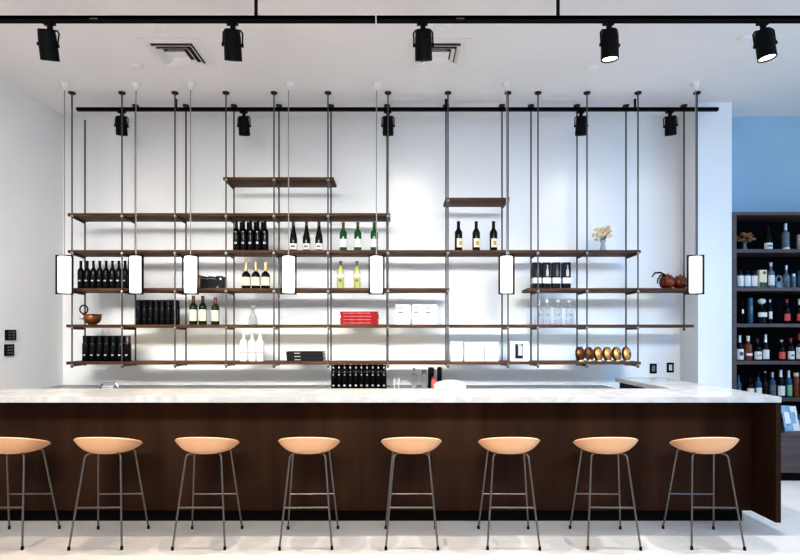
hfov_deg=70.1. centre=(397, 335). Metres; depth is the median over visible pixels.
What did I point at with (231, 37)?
track spotlight
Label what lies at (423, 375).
cocktail shaker
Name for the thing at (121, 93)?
hanging rod
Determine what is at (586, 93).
hanging rod
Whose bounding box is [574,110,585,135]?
track spotlight
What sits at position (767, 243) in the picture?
wine bottle
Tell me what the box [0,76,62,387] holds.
wall
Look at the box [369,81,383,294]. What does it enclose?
pendant lamp
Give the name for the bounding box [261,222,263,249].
wine bottle
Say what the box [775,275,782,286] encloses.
bottle
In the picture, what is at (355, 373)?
wine bottle
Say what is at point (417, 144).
wall
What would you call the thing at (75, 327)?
wall shelf
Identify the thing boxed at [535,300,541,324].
bottle
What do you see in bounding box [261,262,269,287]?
wine bottle
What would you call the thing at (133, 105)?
hanging rod
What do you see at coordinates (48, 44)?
track spotlight
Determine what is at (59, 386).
countertop
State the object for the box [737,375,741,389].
bottle
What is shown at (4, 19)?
track
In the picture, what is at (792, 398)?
shelf
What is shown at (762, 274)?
carton
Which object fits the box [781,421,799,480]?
base cabinet
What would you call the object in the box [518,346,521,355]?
print
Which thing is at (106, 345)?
wine bottle
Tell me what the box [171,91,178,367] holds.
hanging rod
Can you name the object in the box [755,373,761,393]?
bottle
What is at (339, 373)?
wine bottle
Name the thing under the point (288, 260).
pendant lamp
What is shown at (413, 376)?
bottle
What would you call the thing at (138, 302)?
wine bottle
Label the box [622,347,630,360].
copper bowl
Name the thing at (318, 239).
wine bottle
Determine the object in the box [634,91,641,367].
hanging rod
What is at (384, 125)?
track spotlight
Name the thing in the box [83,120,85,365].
hanging rod
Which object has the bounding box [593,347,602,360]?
copper bowl
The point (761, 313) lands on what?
decanter
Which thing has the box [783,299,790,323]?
bottle
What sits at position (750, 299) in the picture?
canister
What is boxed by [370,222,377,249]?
wine bottle
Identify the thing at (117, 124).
track spotlight
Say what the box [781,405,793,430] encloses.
brochure
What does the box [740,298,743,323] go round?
canister
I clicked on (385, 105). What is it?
hanging rod
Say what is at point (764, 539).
floor
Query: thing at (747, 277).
jar
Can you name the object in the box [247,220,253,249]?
wine bottle
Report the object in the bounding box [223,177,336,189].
wall shelf
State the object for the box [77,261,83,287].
wine bottle
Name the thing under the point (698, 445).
bar stool
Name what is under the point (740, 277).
jar
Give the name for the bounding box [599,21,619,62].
track spotlight
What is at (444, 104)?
hanging rod
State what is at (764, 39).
track spotlight
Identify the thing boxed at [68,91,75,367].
hanging rod
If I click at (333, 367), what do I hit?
wine bottle
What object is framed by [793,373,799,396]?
bottle
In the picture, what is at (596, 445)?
bar stool
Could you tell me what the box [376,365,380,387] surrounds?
wine bottle
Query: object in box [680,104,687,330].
hanging rod
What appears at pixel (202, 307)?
wine bottle
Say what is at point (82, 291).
wall shelf
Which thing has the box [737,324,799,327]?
shelf
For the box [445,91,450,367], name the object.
hanging rod
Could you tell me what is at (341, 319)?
book
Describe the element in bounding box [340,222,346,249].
wine bottle
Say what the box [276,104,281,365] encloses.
hanging rod
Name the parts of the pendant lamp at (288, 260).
lamp shade, frame, cord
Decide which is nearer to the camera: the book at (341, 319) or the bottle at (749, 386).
the book at (341, 319)
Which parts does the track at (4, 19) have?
rail, stem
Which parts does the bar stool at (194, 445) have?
leg, leg, foot rail, seat, foot rail, leg, leg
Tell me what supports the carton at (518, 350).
on the wall shelf at (132, 362)
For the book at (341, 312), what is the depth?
6.06 m
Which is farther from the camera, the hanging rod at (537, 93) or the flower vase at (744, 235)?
the flower vase at (744, 235)
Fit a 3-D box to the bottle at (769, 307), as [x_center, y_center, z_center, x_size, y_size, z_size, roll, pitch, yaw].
[4.151,-0.272,6.359,0.044,0.271,0.045,0,0,0]
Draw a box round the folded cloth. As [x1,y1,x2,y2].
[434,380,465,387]
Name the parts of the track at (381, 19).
stem, rail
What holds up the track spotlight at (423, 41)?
attached to the track at (381, 19)
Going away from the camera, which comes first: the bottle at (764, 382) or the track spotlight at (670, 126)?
the track spotlight at (670, 126)
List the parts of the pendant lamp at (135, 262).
lamp shade, frame, cord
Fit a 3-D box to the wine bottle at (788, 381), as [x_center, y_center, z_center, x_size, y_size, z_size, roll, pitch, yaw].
[4.358,0.531,6.359,0.066,0.296,0.067,0,0,0]
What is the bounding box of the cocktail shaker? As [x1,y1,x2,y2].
[421,370,426,387]
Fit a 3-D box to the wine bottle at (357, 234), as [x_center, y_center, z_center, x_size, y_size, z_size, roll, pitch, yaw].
[-0.432,-1.065,6.129,0.080,0.316,0.081,0,0,-6]
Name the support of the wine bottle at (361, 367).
on the countertop at (59, 386)
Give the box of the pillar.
[680,103,731,388]
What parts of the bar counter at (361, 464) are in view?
panel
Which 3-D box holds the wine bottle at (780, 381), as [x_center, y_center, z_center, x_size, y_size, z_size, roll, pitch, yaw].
[4.269,0.529,6.359,0.082,0.301,0.083,0,0,0]
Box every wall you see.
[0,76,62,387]
[63,117,799,387]
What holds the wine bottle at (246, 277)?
on the wall shelf at (82, 291)
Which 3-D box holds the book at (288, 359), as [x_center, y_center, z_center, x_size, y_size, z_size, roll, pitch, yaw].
[-0.988,0.252,6.160,0.395,0.034,0.220,0,0,0]
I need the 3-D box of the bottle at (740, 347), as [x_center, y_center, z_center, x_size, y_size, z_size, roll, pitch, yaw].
[3.812,0.133,6.359,0.080,0.281,0.082,0,0,0]
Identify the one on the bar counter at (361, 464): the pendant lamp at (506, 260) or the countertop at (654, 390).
the countertop at (654, 390)
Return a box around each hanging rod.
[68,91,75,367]
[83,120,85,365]
[118,91,125,367]
[132,104,138,365]
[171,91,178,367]
[183,104,188,365]
[222,91,229,367]
[231,104,236,365]
[271,91,276,367]
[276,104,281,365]
[325,91,330,367]
[329,104,333,365]
[384,104,389,359]
[385,91,390,367]
[443,104,446,365]
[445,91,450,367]
[499,104,504,365]
[505,91,510,367]
[528,104,533,365]
[534,91,541,367]
[574,104,579,365]
[583,91,590,367]
[623,104,628,365]
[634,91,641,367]
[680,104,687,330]
[693,91,700,294]
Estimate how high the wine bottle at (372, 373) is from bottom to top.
0.263 m
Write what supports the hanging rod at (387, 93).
hanging from the ceiling
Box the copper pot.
[78,305,102,324]
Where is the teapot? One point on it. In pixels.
(666, 281)
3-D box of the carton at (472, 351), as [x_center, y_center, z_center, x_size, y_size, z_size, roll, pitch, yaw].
[0.810,0.167,6.099,0.209,0.205,0.101,0,0,0]
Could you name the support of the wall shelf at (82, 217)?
hanging from the hanging rod at (71, 93)
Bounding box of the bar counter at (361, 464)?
[0,403,780,522]
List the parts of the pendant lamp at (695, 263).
lamp shade, frame, cord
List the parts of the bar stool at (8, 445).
leg, foot rail, leg, seat, foot rail, leg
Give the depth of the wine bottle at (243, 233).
6.06 m
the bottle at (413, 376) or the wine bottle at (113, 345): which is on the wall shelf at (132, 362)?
the wine bottle at (113, 345)
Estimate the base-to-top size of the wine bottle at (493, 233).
0.326 m
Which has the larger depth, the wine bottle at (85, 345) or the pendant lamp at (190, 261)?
the wine bottle at (85, 345)
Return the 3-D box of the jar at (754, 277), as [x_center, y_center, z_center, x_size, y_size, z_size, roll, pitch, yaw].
[3.971,-0.632,6.359,0.069,0.196,0.070,0,0,0]
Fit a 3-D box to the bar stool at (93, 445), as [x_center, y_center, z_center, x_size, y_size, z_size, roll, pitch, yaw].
[-2.100,1.089,4.155,0.444,0.782,0.453,0,0,-2]
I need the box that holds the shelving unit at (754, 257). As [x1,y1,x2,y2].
[732,212,799,420]
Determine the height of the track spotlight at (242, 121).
0.270 m
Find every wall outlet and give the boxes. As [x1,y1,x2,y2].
[650,364,656,373]
[667,363,673,372]
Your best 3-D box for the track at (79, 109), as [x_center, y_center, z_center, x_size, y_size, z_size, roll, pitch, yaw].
[-0.005,-2.496,6.160,6.927,0.128,0.036,0,0,0]
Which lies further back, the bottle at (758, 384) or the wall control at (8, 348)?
the bottle at (758, 384)
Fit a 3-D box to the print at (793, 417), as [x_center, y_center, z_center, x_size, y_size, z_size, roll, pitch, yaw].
[4.144,0.860,5.997,0.078,0.117,0.001,0,-16,0]
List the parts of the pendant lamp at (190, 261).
lamp shade, frame, cord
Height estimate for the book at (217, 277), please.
0.134 m
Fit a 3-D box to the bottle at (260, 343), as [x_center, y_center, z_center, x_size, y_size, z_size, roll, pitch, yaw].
[-1.482,0.109,6.129,0.080,0.321,0.081,0,0,0]
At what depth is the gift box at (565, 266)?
6.06 m
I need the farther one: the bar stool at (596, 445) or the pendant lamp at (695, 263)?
the pendant lamp at (695, 263)
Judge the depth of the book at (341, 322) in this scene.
6.05 m
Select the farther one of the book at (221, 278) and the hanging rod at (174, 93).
the book at (221, 278)
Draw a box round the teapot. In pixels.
[652,272,674,287]
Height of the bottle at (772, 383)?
0.276 m
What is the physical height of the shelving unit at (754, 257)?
2.350 m
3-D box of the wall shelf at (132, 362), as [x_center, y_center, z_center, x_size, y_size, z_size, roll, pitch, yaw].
[-0.469,0.296,6.144,6.057,0.053,0.342,0,0,0]
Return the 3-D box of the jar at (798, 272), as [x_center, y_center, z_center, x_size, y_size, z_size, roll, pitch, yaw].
[4.486,-0.628,6.360,0.072,0.190,0.072,0,0,0]
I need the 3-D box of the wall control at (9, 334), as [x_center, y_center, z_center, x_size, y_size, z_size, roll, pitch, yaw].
[-3.899,-0.010,5.740,0.022,0.105,0.150,0,0,0]
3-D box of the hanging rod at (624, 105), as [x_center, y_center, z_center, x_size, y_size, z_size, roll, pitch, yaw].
[2.530,-1.117,6.325,0.072,2.887,0.072,0,0,0]
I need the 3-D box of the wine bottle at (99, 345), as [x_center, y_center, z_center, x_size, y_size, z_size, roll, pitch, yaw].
[-3.186,0.133,6.089,0.070,0.273,0.071,0,0,0]
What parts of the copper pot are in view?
ring handle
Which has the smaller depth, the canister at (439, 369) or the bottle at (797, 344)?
the canister at (439, 369)
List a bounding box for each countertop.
[0,378,781,402]
[45,385,612,387]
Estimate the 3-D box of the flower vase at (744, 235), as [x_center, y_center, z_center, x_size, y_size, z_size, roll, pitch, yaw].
[3.874,-1.057,6.359,0.196,0.204,0.176,0,0,-19]
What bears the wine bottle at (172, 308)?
on the wall shelf at (75, 327)
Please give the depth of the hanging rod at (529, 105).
6.32 m
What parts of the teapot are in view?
stem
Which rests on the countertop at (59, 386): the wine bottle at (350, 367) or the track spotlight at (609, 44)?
the wine bottle at (350, 367)
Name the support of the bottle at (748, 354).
on the shelving unit at (754, 257)
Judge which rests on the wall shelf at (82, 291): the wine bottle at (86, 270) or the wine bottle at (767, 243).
the wine bottle at (86, 270)
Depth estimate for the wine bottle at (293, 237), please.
6.10 m
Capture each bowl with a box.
[82,314,102,323]
[575,347,584,360]
[584,347,593,360]
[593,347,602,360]
[602,347,611,360]
[612,347,620,360]
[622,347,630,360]
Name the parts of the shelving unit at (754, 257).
panel, panel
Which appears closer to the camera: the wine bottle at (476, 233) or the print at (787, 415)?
the print at (787, 415)
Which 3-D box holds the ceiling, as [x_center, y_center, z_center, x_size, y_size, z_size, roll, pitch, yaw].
[1.595,-2.600,2.850,11.210,0.120,8.700,0,0,0]
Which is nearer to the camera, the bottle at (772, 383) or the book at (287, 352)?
the book at (287, 352)
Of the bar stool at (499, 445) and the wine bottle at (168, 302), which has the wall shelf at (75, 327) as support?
the wine bottle at (168, 302)
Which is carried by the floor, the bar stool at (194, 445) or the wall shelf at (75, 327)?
the bar stool at (194, 445)
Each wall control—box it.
[4,344,13,355]
[5,330,15,339]
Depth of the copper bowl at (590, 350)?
6.09 m
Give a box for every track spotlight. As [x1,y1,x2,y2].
[37,21,59,61]
[114,110,128,135]
[221,21,243,61]
[237,110,250,135]
[381,110,394,135]
[413,21,433,61]
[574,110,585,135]
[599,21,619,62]
[663,110,677,135]
[752,21,777,62]
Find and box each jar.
[737,270,743,286]
[744,270,750,286]
[751,270,757,286]
[791,274,795,286]
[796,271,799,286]
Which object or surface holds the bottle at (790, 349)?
on the shelving unit at (754, 257)
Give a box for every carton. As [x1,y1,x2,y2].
[396,305,409,324]
[412,304,423,324]
[424,305,436,324]
[450,341,462,360]
[463,342,483,360]
[484,342,498,360]
[509,341,528,360]
[757,270,766,286]
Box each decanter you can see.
[248,303,257,324]
[756,299,766,323]
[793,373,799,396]
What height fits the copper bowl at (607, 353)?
0.153 m
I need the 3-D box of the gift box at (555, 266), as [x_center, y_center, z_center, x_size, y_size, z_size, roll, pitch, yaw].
[1.688,-0.644,6.105,0.083,0.278,0.094,0,0,0]
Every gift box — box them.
[531,262,540,287]
[541,262,550,287]
[551,262,560,287]
[561,262,570,287]
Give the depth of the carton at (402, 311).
6.05 m
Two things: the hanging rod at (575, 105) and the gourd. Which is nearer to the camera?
the gourd
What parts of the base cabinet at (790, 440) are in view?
panel, drawer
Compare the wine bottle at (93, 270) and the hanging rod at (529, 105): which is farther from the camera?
the hanging rod at (529, 105)
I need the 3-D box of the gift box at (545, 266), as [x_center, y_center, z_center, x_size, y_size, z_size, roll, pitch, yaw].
[1.583,-0.644,6.105,0.083,0.278,0.094,0,0,0]
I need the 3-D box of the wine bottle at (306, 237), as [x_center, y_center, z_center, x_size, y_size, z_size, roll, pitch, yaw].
[-0.984,-1.070,6.129,0.082,0.326,0.084,0,0,0]
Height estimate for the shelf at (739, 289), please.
0.038 m
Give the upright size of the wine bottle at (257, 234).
0.326 m
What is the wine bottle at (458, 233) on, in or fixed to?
on the wall shelf at (79, 253)
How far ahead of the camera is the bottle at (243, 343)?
6.10 m
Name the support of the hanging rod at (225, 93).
hanging from the ceiling
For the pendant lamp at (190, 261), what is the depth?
5.74 m
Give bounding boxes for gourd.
[674,275,686,287]
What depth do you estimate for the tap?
5.99 m
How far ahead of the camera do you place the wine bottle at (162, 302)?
6.06 m
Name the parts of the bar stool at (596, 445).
leg, leg, foot rail, seat, foot rail, leg, leg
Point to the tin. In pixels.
(433, 381)
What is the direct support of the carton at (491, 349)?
on the wall shelf at (132, 362)
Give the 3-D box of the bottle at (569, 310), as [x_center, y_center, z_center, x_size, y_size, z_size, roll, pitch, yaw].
[1.843,-0.255,6.129,0.080,0.266,0.082,0,0,0]
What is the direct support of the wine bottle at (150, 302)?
on the wall shelf at (75, 327)
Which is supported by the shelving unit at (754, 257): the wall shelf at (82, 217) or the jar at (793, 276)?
the jar at (793, 276)
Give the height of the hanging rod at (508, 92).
2.894 m
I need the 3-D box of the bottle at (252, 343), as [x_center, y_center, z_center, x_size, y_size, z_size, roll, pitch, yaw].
[-1.568,0.109,6.129,0.080,0.321,0.081,0,0,0]
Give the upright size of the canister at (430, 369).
0.235 m
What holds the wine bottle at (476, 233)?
on the wall shelf at (79, 253)
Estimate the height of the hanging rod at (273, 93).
2.894 m
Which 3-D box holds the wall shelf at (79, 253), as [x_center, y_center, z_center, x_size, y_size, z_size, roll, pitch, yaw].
[-0.462,-0.879,6.144,6.044,0.053,0.342,0,0,0]
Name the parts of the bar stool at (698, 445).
leg, foot rail, leg, seat, leg, foot rail, leg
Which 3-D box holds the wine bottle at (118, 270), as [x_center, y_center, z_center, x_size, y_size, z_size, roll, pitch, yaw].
[-2.993,-0.656,6.109,0.065,0.301,0.066,0,0,0]
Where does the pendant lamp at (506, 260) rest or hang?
hanging from the ceiling
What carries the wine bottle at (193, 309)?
on the wall shelf at (75, 327)
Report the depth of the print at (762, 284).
6.32 m
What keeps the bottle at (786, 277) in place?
on the shelving unit at (754, 257)
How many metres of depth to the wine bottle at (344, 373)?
6.05 m
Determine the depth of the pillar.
6.25 m
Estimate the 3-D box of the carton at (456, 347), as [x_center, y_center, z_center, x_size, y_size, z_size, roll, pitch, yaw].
[0.622,0.164,6.099,0.127,0.212,0.101,0,0,0]
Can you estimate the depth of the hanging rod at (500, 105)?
6.32 m
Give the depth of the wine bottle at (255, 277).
6.09 m
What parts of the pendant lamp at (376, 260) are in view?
lamp shade, frame, cord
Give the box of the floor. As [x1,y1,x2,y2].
[0,481,799,559]
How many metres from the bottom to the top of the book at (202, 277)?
0.132 m
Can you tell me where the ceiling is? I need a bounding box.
[0,0,799,116]
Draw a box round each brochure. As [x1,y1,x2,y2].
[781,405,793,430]
[789,406,799,430]
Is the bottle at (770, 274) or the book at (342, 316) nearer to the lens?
the book at (342, 316)
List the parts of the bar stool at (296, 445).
leg, leg, foot rail, seat, foot rail, leg, leg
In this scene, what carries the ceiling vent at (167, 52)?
in the ceiling
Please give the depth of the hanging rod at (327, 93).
5.98 m
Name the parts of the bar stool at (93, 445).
leg, leg, foot rail, seat, leg, foot rail, leg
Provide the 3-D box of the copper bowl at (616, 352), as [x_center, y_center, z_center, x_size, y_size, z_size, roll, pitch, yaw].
[2.360,0.193,6.116,0.153,0.153,0.066,0,0,-38]
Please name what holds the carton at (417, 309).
on the wall shelf at (75, 327)
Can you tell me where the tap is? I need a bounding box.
[99,382,118,387]
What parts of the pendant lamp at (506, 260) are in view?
lamp shade, frame, cord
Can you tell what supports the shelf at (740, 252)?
attached to the shelving unit at (754, 257)
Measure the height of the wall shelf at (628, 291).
0.053 m
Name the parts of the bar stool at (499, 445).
leg, leg, foot rail, seat, foot rail, leg, leg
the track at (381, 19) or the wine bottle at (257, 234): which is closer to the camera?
the track at (381, 19)
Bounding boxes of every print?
[515,344,522,358]
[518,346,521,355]
[760,282,766,286]
[784,412,790,422]
[791,412,796,422]
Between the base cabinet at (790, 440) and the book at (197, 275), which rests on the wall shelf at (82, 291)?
the book at (197, 275)
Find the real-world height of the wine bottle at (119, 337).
0.273 m
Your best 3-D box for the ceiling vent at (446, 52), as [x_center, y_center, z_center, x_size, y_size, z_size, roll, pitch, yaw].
[0.365,-2.542,5.160,0.530,0.033,0.530,0,0,0]
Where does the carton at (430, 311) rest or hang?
on the wall shelf at (75, 327)
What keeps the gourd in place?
on the wall shelf at (628, 291)
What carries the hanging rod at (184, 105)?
hanging from the ceiling
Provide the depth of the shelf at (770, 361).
6.26 m
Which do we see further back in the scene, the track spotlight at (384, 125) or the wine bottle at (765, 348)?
the wine bottle at (765, 348)
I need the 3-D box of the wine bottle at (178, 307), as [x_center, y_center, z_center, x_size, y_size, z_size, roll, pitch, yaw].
[-2.388,-0.253,6.155,0.062,0.263,0.062,0,0,0]
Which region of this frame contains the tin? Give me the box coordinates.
[431,377,435,387]
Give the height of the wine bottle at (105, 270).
0.301 m
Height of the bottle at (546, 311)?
0.266 m
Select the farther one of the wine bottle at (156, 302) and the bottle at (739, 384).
the bottle at (739, 384)
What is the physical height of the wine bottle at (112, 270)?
0.301 m
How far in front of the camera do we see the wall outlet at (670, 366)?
6.64 m
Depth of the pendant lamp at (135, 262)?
5.75 m
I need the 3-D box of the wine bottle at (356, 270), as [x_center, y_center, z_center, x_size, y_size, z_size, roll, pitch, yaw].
[-0.441,-0.656,6.129,0.074,0.301,0.076,0,0,0]
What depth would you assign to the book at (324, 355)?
6.06 m
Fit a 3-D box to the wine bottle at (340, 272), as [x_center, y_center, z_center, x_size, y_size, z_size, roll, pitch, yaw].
[-0.618,-0.656,6.129,0.074,0.301,0.076,0,0,0]
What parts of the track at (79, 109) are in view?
rail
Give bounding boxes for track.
[0,0,374,23]
[76,99,718,111]
[377,0,799,23]
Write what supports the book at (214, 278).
on the wall shelf at (82, 291)
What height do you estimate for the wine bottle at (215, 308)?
0.296 m
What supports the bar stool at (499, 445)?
on the floor
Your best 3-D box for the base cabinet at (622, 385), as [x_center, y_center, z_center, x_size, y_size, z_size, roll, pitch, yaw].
[2.590,0.987,5.505,0.420,0.987,1.230,0,0,0]
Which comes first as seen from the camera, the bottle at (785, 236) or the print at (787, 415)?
the print at (787, 415)
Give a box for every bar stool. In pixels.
[0,437,60,549]
[67,437,149,550]
[171,437,242,550]
[278,437,339,550]
[381,437,441,550]
[477,437,540,550]
[569,437,641,550]
[662,437,745,550]
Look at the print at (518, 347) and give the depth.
6.05 m
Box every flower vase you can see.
[591,225,612,249]
[737,232,755,248]
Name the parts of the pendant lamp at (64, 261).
lamp shade, frame, cord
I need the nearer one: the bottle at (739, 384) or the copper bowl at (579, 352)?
the copper bowl at (579, 352)
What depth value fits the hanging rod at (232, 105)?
6.32 m
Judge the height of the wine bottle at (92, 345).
0.273 m
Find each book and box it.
[197,275,201,287]
[201,276,203,287]
[208,276,210,287]
[213,277,215,287]
[216,276,218,287]
[219,276,224,287]
[286,351,324,354]
[287,354,325,357]
[287,357,325,360]
[340,311,378,314]
[340,318,378,320]
[340,321,378,324]
[341,315,379,318]
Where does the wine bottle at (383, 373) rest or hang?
on the countertop at (59, 386)
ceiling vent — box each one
[136,38,216,67]
[409,38,470,67]
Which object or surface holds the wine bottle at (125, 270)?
on the wall shelf at (82, 291)
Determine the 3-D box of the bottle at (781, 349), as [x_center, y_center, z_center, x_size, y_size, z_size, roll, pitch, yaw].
[4.278,0.158,6.359,0.072,0.231,0.073,0,0,0]
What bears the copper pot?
on the wall shelf at (75, 327)
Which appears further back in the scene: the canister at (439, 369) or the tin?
the canister at (439, 369)
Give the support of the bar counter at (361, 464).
on the floor
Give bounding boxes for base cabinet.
[620,383,642,387]
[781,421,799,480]
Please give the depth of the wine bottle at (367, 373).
6.05 m
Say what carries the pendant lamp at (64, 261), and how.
hanging from the ceiling
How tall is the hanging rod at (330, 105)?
2.887 m
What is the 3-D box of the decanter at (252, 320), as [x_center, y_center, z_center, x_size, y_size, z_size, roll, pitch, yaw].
[-1.559,-0.239,6.130,0.096,0.235,0.096,0,0,0]
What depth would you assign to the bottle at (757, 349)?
6.33 m
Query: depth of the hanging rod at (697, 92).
5.98 m
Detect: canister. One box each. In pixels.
[428,367,433,387]
[437,367,441,381]
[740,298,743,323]
[747,297,752,323]
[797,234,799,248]
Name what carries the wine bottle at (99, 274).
on the wall shelf at (82, 291)
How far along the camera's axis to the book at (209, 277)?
6.07 m
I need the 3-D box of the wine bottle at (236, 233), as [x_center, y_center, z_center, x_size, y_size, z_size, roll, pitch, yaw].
[-1.726,-1.070,6.089,0.074,0.326,0.076,0,0,0]
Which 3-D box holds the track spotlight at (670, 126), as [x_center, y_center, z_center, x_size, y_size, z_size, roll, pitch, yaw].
[2.946,-2.297,6.163,0.146,0.271,0.133,0,0,-30]
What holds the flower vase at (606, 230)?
on the wall shelf at (79, 253)
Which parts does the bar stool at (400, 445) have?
leg, leg, foot rail, seat, foot rail, leg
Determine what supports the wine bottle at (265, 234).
on the wall shelf at (79, 253)
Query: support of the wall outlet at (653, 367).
attached to the wall at (417, 144)
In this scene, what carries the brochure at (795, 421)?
on the base cabinet at (790, 440)
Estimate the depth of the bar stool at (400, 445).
4.00 m
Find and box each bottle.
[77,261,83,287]
[82,336,88,360]
[84,261,89,287]
[89,336,95,360]
[90,261,96,287]
[96,261,102,287]
[96,336,102,360]
[103,261,108,287]
[103,336,109,360]
[109,261,115,287]
[110,336,116,360]
[115,261,120,287]
[117,336,123,360]
[123,261,127,287]
[124,336,130,360]
[136,300,141,324]
[142,300,147,324]
[148,300,153,324]
[154,300,159,324]
[159,300,165,324]
[165,300,171,324]
[171,300,177,324]
[177,300,179,324]
[189,296,197,324]
[199,296,206,324]
[211,297,218,324]
[233,220,239,249]
[240,220,246,249]
[240,331,246,360]
[242,262,250,287]
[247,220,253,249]
[248,331,255,360]
[251,262,259,287]
[254,220,260,249]
[256,331,263,360]
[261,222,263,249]
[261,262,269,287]
[262,220,268,249]
[290,221,296,249]
[303,221,309,249]
[315,221,322,249]
[331,365,335,387]
[337,261,343,287]
[337,365,341,387]
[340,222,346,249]
[342,365,346,387]
[348,365,352,387]
[353,365,358,387]
[354,222,361,249]
[354,261,359,287]
[359,365,363,387]
[365,365,369,387]
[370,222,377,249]
[370,365,374,387]
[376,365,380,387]
[381,365,386,387]
[411,368,416,387]
[455,221,461,249]
[472,221,479,249]
[490,221,496,249]
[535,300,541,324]
[543,300,550,324]
[554,300,561,324]
[566,300,572,324]
[737,335,743,360]
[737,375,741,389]
[744,336,752,360]
[746,377,753,391]
[753,339,761,360]
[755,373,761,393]
[762,226,772,248]
[762,334,768,360]
[762,371,767,394]
[767,262,774,286]
[768,299,771,323]
[769,372,775,395]
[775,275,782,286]
[776,370,784,396]
[778,340,784,360]
[781,223,789,248]
[782,265,789,286]
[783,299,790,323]
[785,370,791,396]
[786,338,794,360]
[794,334,799,360]
[795,299,799,323]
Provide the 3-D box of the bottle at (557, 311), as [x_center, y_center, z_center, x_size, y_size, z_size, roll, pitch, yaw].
[1.718,-0.255,6.129,0.080,0.266,0.082,0,0,0]
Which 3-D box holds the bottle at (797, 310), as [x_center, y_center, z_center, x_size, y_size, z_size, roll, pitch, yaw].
[4.478,-0.275,6.359,0.070,0.276,0.071,0,0,0]
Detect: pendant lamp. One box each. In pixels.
[55,81,73,294]
[128,81,143,294]
[182,81,198,294]
[280,81,296,294]
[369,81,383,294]
[498,81,514,293]
[687,81,703,294]
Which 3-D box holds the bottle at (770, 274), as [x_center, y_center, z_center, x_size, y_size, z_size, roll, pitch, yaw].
[4.160,-0.677,6.359,0.072,0.286,0.073,0,0,0]
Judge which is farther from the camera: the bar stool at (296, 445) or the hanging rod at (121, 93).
the hanging rod at (121, 93)
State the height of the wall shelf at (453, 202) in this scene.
0.053 m
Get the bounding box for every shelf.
[66,325,693,329]
[66,360,640,366]
[68,213,389,223]
[68,250,640,258]
[71,288,449,294]
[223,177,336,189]
[443,198,509,208]
[522,288,686,294]
[737,249,799,256]
[737,287,799,292]
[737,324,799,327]
[737,360,799,363]
[782,395,799,400]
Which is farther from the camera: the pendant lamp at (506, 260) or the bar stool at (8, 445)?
the pendant lamp at (506, 260)
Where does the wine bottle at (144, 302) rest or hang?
on the wall shelf at (75, 327)

